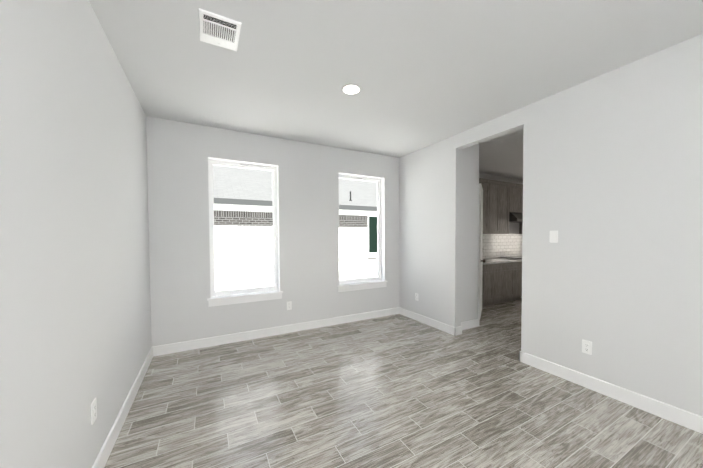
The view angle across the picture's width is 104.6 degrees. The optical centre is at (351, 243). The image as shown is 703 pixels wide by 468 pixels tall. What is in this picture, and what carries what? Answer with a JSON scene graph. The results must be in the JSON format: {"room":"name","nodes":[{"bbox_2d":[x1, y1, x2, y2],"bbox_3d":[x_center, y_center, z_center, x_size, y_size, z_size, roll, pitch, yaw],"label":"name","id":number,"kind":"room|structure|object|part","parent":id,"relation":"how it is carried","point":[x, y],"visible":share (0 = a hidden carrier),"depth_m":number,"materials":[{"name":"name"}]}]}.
{"room":"empty dining room","nodes":[
{"label":"empty dining room","id":0,"kind":"room"},
{"bbox_2d":[0,0,151,467],"bbox_3d":[-1.017,-0.007,0.567,0.113,2.740,5.681,-1,2,-28],"label":"wall","id":1,"kind":"structure","parent":0,"point":[75,321],"depth_m":1.27,"materials":[{"name":"white paint"}]},
{"bbox_2d":[91,398,96,424],"bbox_3d":[-1.443,0.940,1.523,0.008,0.118,0.072,-1,2,-28],"label":"electrical outlet","id":2,"kind":"object","parent":1,"relation":"attached to","point":[93,410],"visible":0.98,"depth_m":1.51,"materials":[{"name":"white plastic"}]},
{"bbox_2d":[92,347,152,467],"bbox_3d":[-0.978,1.303,0.674,0.014,0.114,5.554,-1,2,-28],"label":"baseboard","id":3,"kind":"structure","parent":1,"relation":"attached to","point":[106,449],"depth_m":1.95,"materials":[{"name":"white wood"}]},
{"bbox_2d":[146,116,398,345],"bbox_3d":[-0.768,-0.098,4.006,3.802,2.740,0.150,-1,2,-28],"label":"wall","id":4,"kind":"structure","parent":0,"point":[179,153],"depth_m":3.65,"materials":[{"name":"white paint"}]},
{"bbox_2d":[208,159,277,296],"bbox_3d":[-1.450,-0.199,3.698,0.858,1.754,0.065,-1,2,-28],"label":"window","id":5,"kind":"structure","parent":4,"relation":"in","point":[211,232],"depth_m":3.64,"materials":[{"name":"white plastic"}]},
{"bbox_2d":[211,163,274,292],"bbox_3d":[-1.450,-0.202,3.697,0.786,1.676,0.027,-1,2,-28],"label":"bead","id":6,"kind":"object","parent":5,"relation":"attached to","point":[212,164],"visible":0.98,"depth_m":3.67,"materials":[{"name":"white plastic"}]},
{"bbox_2d":[208,157,279,297],"bbox_3d":[-1.412,-0.200,3.627,0.870,1.760,0.095,-1,2,-28],"label":"liner","id":7,"kind":"object","parent":4,"relation":"attached to","point":[238,161],"visible":0.86,"depth_m":3.77,"materials":[{"name":"white"}]},
{"bbox_2d":[207,290,282,300],"bbox_3d":[-1.400,0.690,3.637,0.942,0.020,0.127,-1,2,-28],"label":"window sill","id":8,"kind":"structure","parent":4,"relation":"attached to","point":[243,295],"depth_m":3.60,"materials":[{"name":"white wood"}]},
{"bbox_2d":[208,293,281,306],"bbox_3d":[-1.381,0.743,3.603,0.914,0.085,0.016,-1,2,-28],"label":"apron","id":9,"kind":"object","parent":4,"relation":"attached to","point":[219,302],"visible":0.79,"depth_m":3.58,"materials":[{"name":"white wood"}]},
{"bbox_2d":[152,307,398,356],"bbox_3d":[-0.723,1.216,3.968,3.576,0.114,0.014,-1,2,-28],"label":"baseboard","id":10,"kind":"structure","parent":4,"relation":"attached to","point":[207,342],"depth_m":3.70,"materials":[{"name":"white wood"}]},
{"bbox_2d":[287,301,291,309],"bbox_3d":[-0.888,0.889,3.876,0.072,0.118,0.008,-1,2,-28],"label":"electrical outlet","id":11,"kind":"object","parent":4,"relation":"attached to","point":[289,305],"visible":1,"depth_m":3.88,"materials":[{"name":"white plastic"}]},
{"bbox_2d":[339,174,380,283],"bbox_3d":[0.123,-0.229,4.541,0.858,1.754,0.065,-1,2,-28],"label":"window","id":12,"kind":"structure","parent":4,"relation":"in","point":[360,280],"depth_m":4.65,"materials":[{"name":"white plastic"}]},
{"bbox_2d":[339,177,378,280],"bbox_3d":[0.124,-0.232,4.540,0.786,1.676,0.027,-1,2,-28],"label":"bead","id":13,"kind":"object","parent":12,"relation":"attached to","point":[377,228],"visible":0.52,"depth_m":4.70,"materials":[{"name":"white plastic"}]},
{"bbox_2d":[338,172,384,280],"bbox_3d":[0.161,-0.230,4.470,0.870,1.760,0.095,-1,2,-28],"label":"liner","id":14,"kind":"object","parent":4,"relation":"attached to","point":[382,228],"visible":0.71,"depth_m":4.65,"materials":[{"name":"white"}]},
{"bbox_2d":[337,280,386,286],"bbox_3d":[0.173,0.660,4.479,0.942,0.020,0.127,-1,2,-28],"label":"window sill","id":15,"kind":"structure","parent":4,"relation":"attached to","point":[360,283],"depth_m":4.42,"materials":[{"name":"white wood"}]},
{"bbox_2d":[338,282,385,291],"bbox_3d":[0.192,0.713,4.445,0.914,0.085,0.016,-1,2,-28],"label":"apron","id":16,"kind":"object","parent":4,"relation":"attached to","point":[359,287],"visible":0.79,"depth_m":4.42,"materials":[{"name":"white wood"}]},
{"bbox_2d":[89,0,702,179],"bbox_3d":[2.769,-1.503,2.704,8.855,0.100,5.933,-1,2,-28],"label":"ceiling","id":17,"kind":"structure","parent":0,"point":[423,73],"depth_m":2.10,"materials":[{"name":"white paint"}]},
{"bbox_2d":[199,8,240,50],"bbox_3d":[-0.877,-1.404,1.807,0.240,0.013,0.296,-1,2,-28],"label":"ceiling vent","id":18,"kind":"object","parent":17,"relation":"in","point":[219,30],"visible":1,"depth_m":1.79,"materials":[{"name":"white plastic"}]},
{"bbox_2d":[341,83,361,94],"bbox_3d":[-0.002,-1.431,2.527,0.200,0.006,0.200,-1,2,-28],"label":"recessed light","id":19,"kind":"object","parent":17,"relation":"in","point":[351,89],"visible":1,"depth_m":2.52,"materials":[{"name":"white plastic"}]},
{"bbox_2d":[104,298,702,467],"bbox_3d":[2.784,1.336,2.778,8.855,0.100,5.933,-1,2,-28],"label":"floor","id":20,"kind":"structure","parent":0,"point":[396,391],"depth_m":2.14,"materials":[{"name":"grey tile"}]},
{"bbox_2d":[482,262,506,306],"bbox_3d":[2.650,0.799,5.547,0.695,0.830,0.600,-1,2,-28],"label":"base cabinet","id":21,"kind":"object","parent":20,"relation":"on","point":[494,280],"depth_m":5.29,"materials":[{"name":"brown wood"}]},
{"bbox_2d":[483,258,521,265],"bbox_3d":[2.924,0.363,5.669,1.340,0.031,0.625,-1,2,-28],"label":"countertop","id":22,"kind":"structure","parent":21,"relation":"on","point":[489,261],"depth_m":5.57,"materials":[{"name":"white stone"}]},
{"bbox_2d":[511,254,521,257],"bbox_3d":[3.853,0.313,6.156,0.746,0.013,0.540,-1,2,-28],"label":"countertop","id":23,"kind":"structure","parent":21,"relation":"on","point":[512,255],"depth_m":6.40,"materials":[{"name":"white stone"}]},
{"bbox_2d":[498,256,521,301],"bbox_3d":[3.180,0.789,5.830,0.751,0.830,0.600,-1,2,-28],"label":"base cabinet","id":24,"kind":"object","parent":20,"relation":"on","point":[514,269],"depth_m":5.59,"materials":[{"name":"brown wood"}]},
{"bbox_2d":[461,144,478,321],"bbox_3d":[1.667,-0.111,4.021,0.505,2.740,0.113,-1,2,-28],"label":"wall","id":25,"kind":"structure","parent":0,"point":[469,228],"depth_m":4.00,"materials":[{"name":"white paint"}]},
{"bbox_2d":[461,319,479,329],"bbox_3d":[1.711,1.202,4.003,0.517,0.114,0.014,-1,2,-28],"label":"baseboard","id":26,"kind":"structure","parent":25,"relation":"attached to","point":[469,324],"depth_m":4.02,"materials":[{"name":"white wood"}]},
{"bbox_2d":[478,183,485,318],"bbox_3d":[2.246,0.126,4.731,0.188,2.198,0.767,0,2,28],"label":"pantry door","id":27,"kind":"structure","parent":25,"relation":"attached to","point":[480,274],"depth_m":4.42,"materials":[{"name":"white paint"}]},
{"bbox_2d":[479,173,522,258],"bbox_3d":[3.086,-0.175,6.186,5.053,2.740,0.150,-1,2,-28],"label":"wall","id":28,"kind":"structure","parent":0,"point":[513,228],"depth_m":6.45,"materials":[{"name":"white paint"}]},
{"bbox_2d":[483,179,490,233],"bbox_3d":[2.611,-0.754,5.648,0.455,1.111,0.321,-1,2,-28],"label":"upper cabinet","id":29,"kind":"object","parent":28,"relation":"attached to","point":[486,182],"depth_m":5.56,"materials":[{"name":"brown wood"}]},
{"bbox_3d":[3.437,-1.290,6.071,2.880,0.070,0.332,-1,2,-28],"label":"crown mount","id":30,"kind":"part","parent":29,"relation":"part of","materials":[{"name":"wood"}]},
{"bbox_2d":[491,180,502,233],"bbox_3d":[2.909,-0.760,5.807,0.465,1.111,0.321,-1,2,-28],"label":"upper cabinet","id":31,"kind":"object","parent":28,"relation":"attached to","point":[496,186],"depth_m":5.71,"materials":[{"name":"brown wood"}]},
{"bbox_2d":[483,234,521,258],"bbox_3d":[3.411,0.055,6.273,2.780,0.548,0.008,-1,2,-28],"label":"backsplash","id":32,"kind":"structure","parent":28,"relation":"attached to","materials":[{"name":"tile"}]},
{"bbox_2d":[503,182,510,233],"bbox_3d":[3.215,-0.765,5.971,0.465,1.111,0.321,-1,2,-28],"label":"upper cabinet","id":33,"kind":"object","parent":28,"relation":"attached to","point":[506,185],"depth_m":5.87,"materials":[{"name":"brown wood"}]},
{"bbox_2d":[511,183,522,221],"bbox_3d":[3.808,-0.910,6.196,0.920,0.840,0.480,-1,2,-28],"label":"upper cabinet","id":34,"kind":"object","parent":28,"relation":"attached to","point":[516,189],"depth_m":6.01,"materials":[{"name":"brown wood"}]},
{"bbox_2d":[509,212,522,222],"bbox_3d":[3.810,-0.591,6.204,0.880,0.203,0.480,-1,2,-28],"label":"hood","id":35,"kind":"object","parent":34,"relation":"attached to","point":[514,217],"depth_m":5.92,"materials":[{"name":"grey metal"}]},
{"bbox_2d":[515,222,522,233],"bbox_3d":[4.308,-0.786,6.557,0.420,1.111,0.321,-1,2,-28],"label":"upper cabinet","id":36,"kind":"object","parent":28,"relation":"attached to","point":[520,223],"depth_m":6.60,"materials":[{"name":"brown wood"}]},
{"bbox_2d":[399,34,702,416],"bbox_3d":[2.237,0.430,2.321,0.113,3.740,5.681,-1,2,-28],"label":"wall","id":37,"kind":"structure","parent":0,"point":[613,178],"depth_m":2.32,"materials":[{"name":"white paint"}]},
{"bbox_2d":[399,307,455,335],"bbox_3d":[1.139,1.198,4.265,0.014,0.114,1.221,-1,2,-28],"label":"baseboard","id":38,"kind":"structure","parent":37,"relation":"attached to","point":[447,328],"depth_m":4.17,"materials":[{"name":"white wood"}]},
{"bbox_2d":[454,326,461,335],"bbox_3d":[1.480,1.210,3.763,0.141,0.114,0.014,-1,2,-28],"label":"baseboard","id":39,"kind":"structure","parent":37,"relation":"attached to","point":[458,330],"depth_m":3.76,"materials":[{"name":"white wood"}]},
{"bbox_2d":[549,231,557,242],"bbox_3d":[1.978,-0.066,2.658,0.008,0.118,0.072,-1,2,-28],"label":"light switch","id":40,"kind":"object","parent":37,"relation":"attached to","point":[553,237],"visible":1,"depth_m":2.66,"materials":[{"name":"white plastic"}]},
{"bbox_2d":[582,340,591,354],"bbox_3d":[2.115,0.933,2.440,0.008,0.118,0.072,-1,2,-28],"label":"electrical outlet","id":41,"kind":"object","parent":37,"relation":"attached to","point":[586,347],"visible":1,"depth_m":2.44,"materials":[{"name":"white plastic"}]},
{"bbox_2d":[519,351,702,433],"bbox_3d":[2.654,1.264,1.438,0.014,0.114,3.471,-1,2,-28],"label":"baseboard","id":42,"kind":"structure","parent":37,"relation":"attached to","point":[685,418],"depth_m":2.23,"materials":[{"name":"white wood"}]},
{"label":"outside","id":43,"kind":"structure","parent":0,"visible":0},
{"bbox_2d":[213,273,376,296],"bbox_3d":[-3.721,1.241,17.282,70.000,0.100,25.982,-1,2,-28],"label":"ground","id":44,"kind":"structure","parent":43,"point":[241,286],"depth_m":9.23,"materials":[{"name":"white"}]},
{"bbox_2d":[214,210,376,285],"bbox_3d":[-0.465,0.099,11.161,60.000,2.570,0.200,-1,2,-28],"label":"brick house","id":45,"kind":"structure","parent":44,"relation":"on","point":[243,253],"depth_m":9.51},
{"bbox_2d":[214,205,376,215],"bbox_3d":[-0.417,-1.259,11.024,60.000,0.190,0.030,-1,2,-28],"label":"frieze","id":46,"kind":"object","parent":45,"relation":"attached to","point":[248,208],"depth_m":9.49},
{"bbox_2d":[368,216,376,253],"bbox_3d":[0.985,-0.387,11.847,0.680,1.670,0.100,-1,2,-28],"label":"window","id":47,"kind":"structure","parent":45,"relation":"attached to","point":[372,235],"depth_m":11.84,"materials":[{"name":"green glass"}]},
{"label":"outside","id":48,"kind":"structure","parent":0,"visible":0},
{"bbox_2d":[213,165,376,206],"bbox_3d":[-2.346,-3.841,14.532,60.000,4.500,9.000,-1,2,-28],"label":"roof","id":49,"kind":"structure","parent":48,"point":[237,186],"depth_m":11.11,"materials":[{"name":"white"}]},
{"bbox_2d":[214,198,376,210],"bbox_3d":[-0.222,-1.415,10.654,60.000,0.180,0.020,-1,2,-28],"label":"fascia","id":50,"kind":"object","parent":49,"relation":"attached to","point":[262,203],"depth_m":9.09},
{"bbox_2d":[214,204,376,211],"bbox_3d":[-0.326,-1.339,10.850,60.000,0.020,0.420,-1,2,-28],"label":"soffit","id":51,"kind":"structure","parent":50,"relation":"attached to","point":[272,206],"depth_m":9.38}
]}

